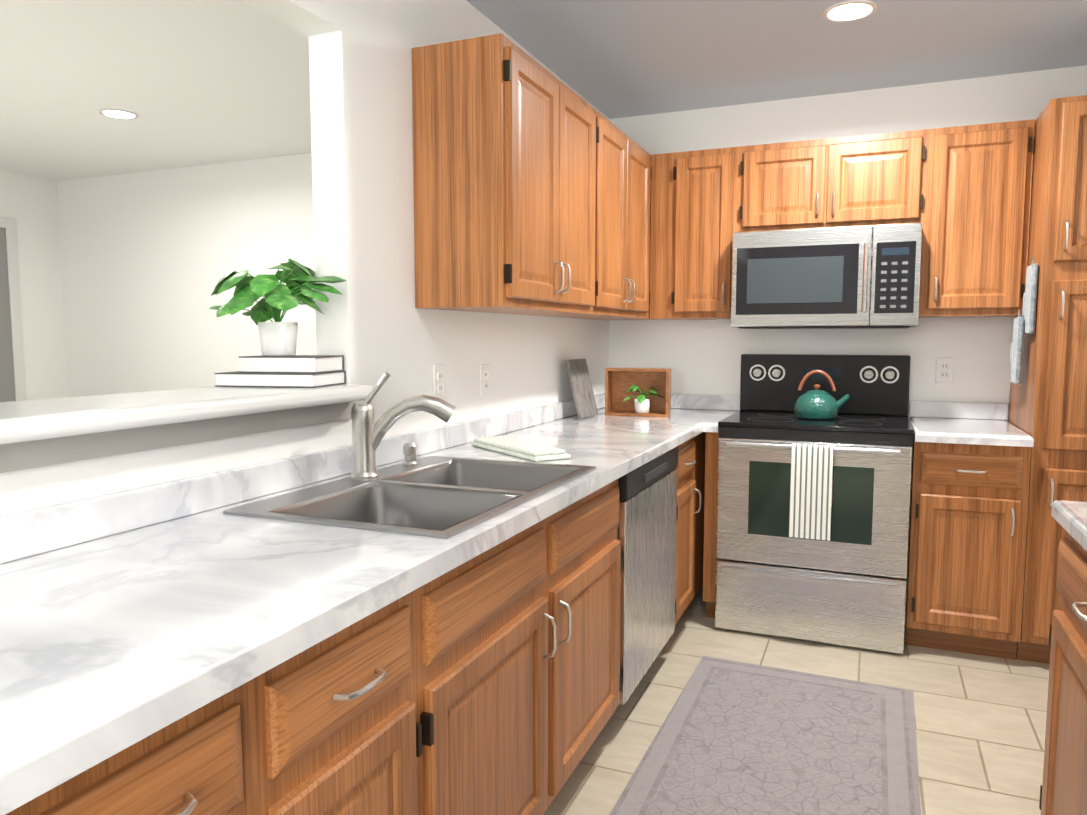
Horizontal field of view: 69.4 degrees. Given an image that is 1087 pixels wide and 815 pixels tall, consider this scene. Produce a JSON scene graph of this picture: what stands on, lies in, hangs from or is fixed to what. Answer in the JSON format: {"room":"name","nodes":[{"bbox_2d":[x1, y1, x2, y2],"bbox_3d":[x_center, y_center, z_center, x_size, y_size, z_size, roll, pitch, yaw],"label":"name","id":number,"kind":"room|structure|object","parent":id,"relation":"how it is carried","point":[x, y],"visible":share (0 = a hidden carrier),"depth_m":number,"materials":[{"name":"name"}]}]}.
{"room":"kitchen","nodes":[
{"label":"kitchen","id":0,"kind":"room"},
{"bbox_2d":[0,171,67,399],"bbox_3d":[-5.029,-0.196,2.955,0.300,2.440,6.600,2,6,23],"label":"wall","id":1,"kind":"structure","parent":0,"point":[29,204],"depth_m":5.73,"materials":[{"name":"white paint"}]},
{"bbox_2d":[0,217,25,401],"bbox_3d":[-3.943,-0.229,5.135,0.015,2.120,1.090,2,6,23],"label":"door frame","id":2,"kind":"structure","parent":1,"relation":"attached to","point":[12,380],"depth_m":5.53,"materials":[{"name":"grey"}]},
{"bbox_2d":[0,0,609,515],"bbox_3d":[-0.959,-0.049,1.303,0.110,2.440,6.500,2,6,23],"label":"wall","id":3,"kind":"structure","parent":0,"point":[373,324],"depth_m":2.25,"materials":[{"name":"white paint"}]},
{"bbox_2d":[0,402,352,472],"bbox_3d":[-1.094,0.122,0.834,0.014,0.054,2.906,2,6,23],"label":"trim","id":4,"kind":"structure","parent":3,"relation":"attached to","point":[35,454],"depth_m":1.57,"materials":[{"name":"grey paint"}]},
{"bbox_2d":[0,384,373,444],"bbox_3d":[-1.193,0.072,0.845,0.360,0.040,2.958,2,6,23],"label":"ledge","id":5,"kind":"object","parent":3,"relation":"on","point":[29,420],"depth_m":1.54,"materials":[{"name":"white paint"}]},
{"bbox_2d":[214,355,345,387],"bbox_3d":[-0.698,-0.099,2.097,0.275,0.078,0.190,1,5,11],"label":"books","id":6,"kind":"object","parent":5,"relation":"on","point":[304,371],"visible":1,"depth_m":2.02,"materials":[{"name":"white paper"}]},
{"bbox_2d":[204,258,346,355],"bbox_3d":[-0.695,-0.266,2.078,0.396,0.258,0.435,2,6,23],"label":"potted plant","id":7,"kind":"object","parent":6,"relation":"on","point":[278,337],"visible":1,"depth_m":2.05,"materials":[{"name":"green plant"}]},
{"bbox_2d":[0,393,604,563],"bbox_3d":[-0.609,0.159,1.978,0.019,0.078,5.016,2,6,23],"label":"backsplash","id":8,"kind":"structure","parent":3,"relation":"attached to","point":[32,532],"depth_m":1.62,"materials":[{"name":"white stone"}]},
{"bbox_2d":[433,364,445,398],"bbox_3d":[-0.344,-0.085,2.608,0.010,0.116,0.072,2,6,23],"label":"electrical outlet","id":9,"kind":"object","parent":3,"relation":"attached to","point":[439,385],"visible":0.92,"depth_m":2.60,"materials":[{"name":"white plastic"}]},
{"bbox_2d":[480,364,489,395],"bbox_3d":[-0.216,-0.102,2.912,0.010,0.116,0.072,2,6,23],"label":"electrical outlet","id":10,"kind":"object","parent":3,"relation":"attached to","point":[484,379],"visible":1,"depth_m":2.91,"materials":[{"name":"white plastic"}]},
{"bbox_2d":[412,33,603,316],"bbox_3d":[-0.097,-0.730,2.731,0.323,0.786,0.803,2,6,23],"label":"upper cabinet","id":11,"kind":"object","parent":3,"relation":"attached to","point":[532,178],"depth_m":2.40,"materials":[{"name":"brown wood"}]},
{"bbox_2d":[564,117,651,319],"bbox_3d":[0.209,-0.795,3.457,0.323,0.786,0.779,2,6,23],"label":"upper cabinet","id":12,"kind":"object","parent":3,"relation":"attached to","point":[625,218],"depth_m":3.39,"materials":[{"name":"brown wood"}]},
{"bbox_2d":[0,0,1086,180],"bbox_3d":[-1.829,-1.321,1.557,7.200,0.050,6.700,2,6,23],"label":"ceiling","id":13,"kind":"structure","parent":0,"point":[612,59],"depth_m":3.27,"materials":[{"name":"grey paint"}]},
{"bbox_2d":[98,109,138,118],"bbox_3d":[-2.195,-1.516,4.058,0.184,0.006,0.184,2,6,23],"label":"recessed light","id":14,"kind":"object","parent":13,"relation":"in","point":[118,114],"visible":1,"depth_m":4.05,"materials":[{"name":"white paint"}]},
{"bbox_2d":[822,0,877,21],"bbox_3d":[1.084,-1.402,2.781,0.184,0.006,0.184,2,6,23],"label":"recessed light","id":15,"kind":"object","parent":13,"relation":"in","point":[849,10],"visible":1,"depth_m":2.77,"materials":[{"name":"white paint"}]},
{"bbox_2d":[56,65,1086,421],"bbox_3d":[-0.549,-0.351,4.697,7.200,2.440,0.100,2,6,23],"label":"wall","id":16,"kind":"structure","parent":0,"point":[150,259],"depth_m":5.04,"materials":[{"name":"white paint"}]},
{"bbox_2d":[650,146,741,319],"bbox_3d":[0.764,-0.832,3.867,0.410,0.786,0.323,2,6,23],"label":"upper cabinet","id":17,"kind":"object","parent":16,"relation":"attached to","point":[694,194],"depth_m":3.72,"materials":[{"name":"brown wood"}]},
{"bbox_2d":[671,394,739,411],"bbox_3d":[0.689,-0.033,4.134,0.695,0.078,0.018,2,6,23],"label":"backsplash","id":18,"kind":"structure","parent":16,"relation":"attached to","point":[729,403],"depth_m":4.06,"materials":[{"name":"white stone"}]},
{"bbox_2d":[738,129,929,231],"bbox_3d":[1.313,-1.003,3.620,0.780,0.401,0.323,2,6,23],"label":"upper cabinet","id":19,"kind":"object","parent":16,"relation":"attached to","point":[871,179],"depth_m":3.46,"materials":[{"name":"brown wood"}]},
{"bbox_2d":[731,223,921,328],"bbox_3d":[1.282,-0.579,3.585,0.774,0.433,0.476,2,6,23],"label":"microwave","id":20,"kind":"object","parent":19,"relation":"attached to","point":[860,277],"visible":1,"depth_m":3.40,"materials":[{"name":"grey metal"}]},
{"bbox_2d":[935,358,953,382],"bbox_3d":[1.858,-0.172,3.636,0.072,0.116,0.010,2,6,23],"label":"electrical outlet","id":21,"kind":"object","parent":16,"relation":"attached to","point":[944,369],"visible":1,"depth_m":3.63,"materials":[{"name":"white plastic"}]},
{"bbox_2d":[918,119,1034,317],"bbox_3d":[1.856,-0.791,3.410,0.398,0.786,0.323,2,6,23],"label":"upper cabinet","id":22,"kind":"object","parent":16,"relation":"attached to","point":[962,194],"depth_m":3.26,"materials":[{"name":"brown wood"}]},
{"bbox_2d":[543,586,1049,814],"bbox_3d":[-1.829,1.159,1.778,7.200,0.050,6.700,2,6,23],"label":"floor","id":23,"kind":"structure","parent":0,"point":[980,721],"depth_m":2.71,"materials":[{"name":"tile"}]},
{"bbox_2d":[96,704,283,814],"bbox_3d":[-0.716,0.765,0.995,0.628,0.875,0.350,2,6,23],"label":"base cabinet","id":24,"kind":"object","parent":23,"relation":"on","point":[239,774],"depth_m":0.95,"materials":[{"name":"brown wood"}]},
{"bbox_2d":[280,604,443,814],"bbox_3d":[-0.569,0.734,1.343,0.628,0.875,0.407,2,6,23],"label":"base cabinet","id":25,"kind":"object","parent":23,"relation":"on","point":[366,737],"depth_m":1.24,"materials":[{"name":"brown wood"}]},
{"bbox_2d":[444,456,683,743],"bbox_3d":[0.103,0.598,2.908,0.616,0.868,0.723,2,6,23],"label":"base cabinet","id":26,"kind":"object","parent":23,"relation":"on","point":[559,658],"depth_m":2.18,"materials":[{"name":"brown wood"}]},
{"bbox_2d":[0,408,735,814],"bbox_3d":[-0.289,0.277,1.853,0.714,0.135,5.016,2,6,23],"label":"countertop","id":27,"kind":"structure","parent":26,"relation":"on","point":[124,656],"depth_m":1.11,"materials":[{"name":"white stone"}]},
{"bbox_2d":[340,372,463,479],"bbox_3d":[-0.345,0.040,2.099,0.256,0.278,0.279,2,6,23],"label":"faucet","id":28,"kind":"object","parent":27,"relation":"on","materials":[{"name":"silver metal"}]},
{"bbox_2d":[220,456,599,643],"bbox_3d":[-0.266,0.292,1.957,0.546,0.197,0.845,2,6,23],"label":"sink","id":29,"kind":"object","parent":27,"relation":"in","point":[447,496],"depth_m":1.92,"materials":[{"name":"grey metal"}]},
{"bbox_2d":[471,436,570,461],"bbox_3d":[-0.083,0.131,2.564,0.130,0.027,0.430,-3,6,-32],"label":"towel","id":30,"kind":"object","parent":27,"relation":"on","point":[522,449],"visible":1,"depth_m":2.48,"materials":[{"name":"white fabric"}]},
{"bbox_2d":[565,359,597,418],"bbox_3d":[0.181,-0.091,3.671,0.080,0.269,0.240,2,6,23],"label":"cutting board","id":31,"kind":"object","parent":27,"relation":"on","point":[582,388],"visible":0.98,"depth_m":3.64,"materials":[{"name":"grey wood"}]},
{"bbox_2d":[605,368,670,416],"bbox_3d":[0.454,-0.075,3.762,0.314,0.225,0.169,2,6,23],"label":"crate","id":32,"kind":"object","parent":27,"relation":"on","point":[644,392],"visible":1,"depth_m":3.79,"materials":[{"name":"brown wood"}]},
{"bbox_2d":[622,385,664,412],"bbox_3d":[0.485,-0.043,3.752,0.177,0.136,0.169,2,6,23],"label":"plant","id":33,"kind":"object","parent":32,"relation":"on","point":[638,398],"depth_m":3.79,"materials":[{"name":"green plant"}]},
{"bbox_2d":[618,446,677,705],"bbox_3d":[0.127,0.597,2.911,0.592,0.868,0.700,2,6,23],"label":"dishwasher","id":34,"kind":"object","parent":26,"relation":"in","point":[647,493],"depth_m":2.70,"materials":[{"name":"grey metal"}]},
{"bbox_2d":[680,448,699,616],"bbox_3d":[0.313,0.548,3.430,0.628,0.875,0.395,2,6,23],"label":"base cabinet","id":35,"kind":"object","parent":23,"relation":"on","point":[690,478],"depth_m":3.39,"materials":[{"name":"brown wood"}]},
{"bbox_2d":[700,432,718,607],"bbox_3d":[0.507,0.505,3.914,0.608,0.875,0.652,2,6,23],"label":"base cabinet","id":36,"kind":"object","parent":23,"relation":"on","point":[708,450],"depth_m":3.52,"materials":[{"name":"brown wood"}]},
{"bbox_2d":[609,656,920,814],"bbox_3d":[0.508,1.117,1.914,0.812,0.008,2.433,2,6,23],"label":"rug","id":37,"kind":"object","parent":23,"relation":"on","point":[735,738],"visible":0.98,"depth_m":2.45,"materials":[{"name":"fabric"}]},
{"bbox_2d":[715,354,913,653],"bbox_3d":[1.221,0.372,3.540,0.769,1.205,0.758,2,6,23],"label":"stove","id":38,"kind":"object","parent":23,"relation":"on","point":[813,529],"visible":0.96,"depth_m":3.30,"materials":[{"name":"grey metal"}]},
{"bbox_2d":[794,370,850,419],"bbox_3d":[1.250,-0.060,3.517,0.237,0.218,0.188,2,6,23],"label":"kettle","id":39,"kind":"object","parent":38,"relation":"on","point":[816,404],"visible":1,"depth_m":3.47,"materials":[{"name":"teal metal"}]},
{"bbox_2d":[905,400,1033,659],"bbox_3d":[1.787,0.494,3.369,0.405,0.993,0.658,2,6,23],"label":"base cabinet","id":40,"kind":"object","parent":23,"relation":"on","point":[969,510],"visible":1,"depth_m":3.11,"materials":[{"name":"brown wood"}]},
{"bbox_2d":[909,400,1033,446],"bbox_3d":[1.789,0.058,3.335,0.405,0.118,0.649,2,6,23],"label":"countertop","id":41,"kind":"structure","parent":40,"relation":"on","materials":[{"name":"stone"}]},
{"bbox_2d":[1008,95,1086,663],"bbox_3d":[2.207,-0.075,3.147,0.495,2.165,0.648,2,6,23],"label":"pantry","id":42,"kind":"object","parent":23,"relation":"on","point":[1048,405],"visible":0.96,"depth_m":2.95,"materials":[{"name":"brown wood"}]},
{"bbox_2d":[1010,309,1023,384],"bbox_3d":[1.925,-0.247,3.195,0.020,0.300,0.185,2,6,23],"label":"mitt","id":43,"kind":"object","parent":42,"relation":"hanging from","point":[1016,351],"visible":1,"depth_m":3.13,"materials":[{"name":"fabric"}]},
{"bbox_2d":[1022,257,1037,333],"bbox_3d":[1.912,-0.438,3.086,0.020,0.300,0.185,2,6,23],"label":"mitt","id":44,"kind":"object","parent":42,"relation":"hanging from","point":[1029,304],"visible":1,"depth_m":3.02,"materials":[{"name":"fabric"}]},
{"bbox_2d":[1039,500,1086,814],"bbox_3d":[1.333,0.670,1.386,0.696,0.993,0.757,2,6,23],"label":"base cabinet","id":45,"kind":"object","parent":23,"relation":"on","point":[1063,788],"visible":1,"depth_m":1.68,"materials":[{"name":"brown wood"}]},
{"bbox_2d":[1051,500,1086,550],"bbox_3d":[1.343,0.235,1.343,0.672,0.118,0.757,2,6,23],"label":"countertop","id":46,"kind":"structure","parent":45,"relation":"on","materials":[{"name":"stone"}]}
]}

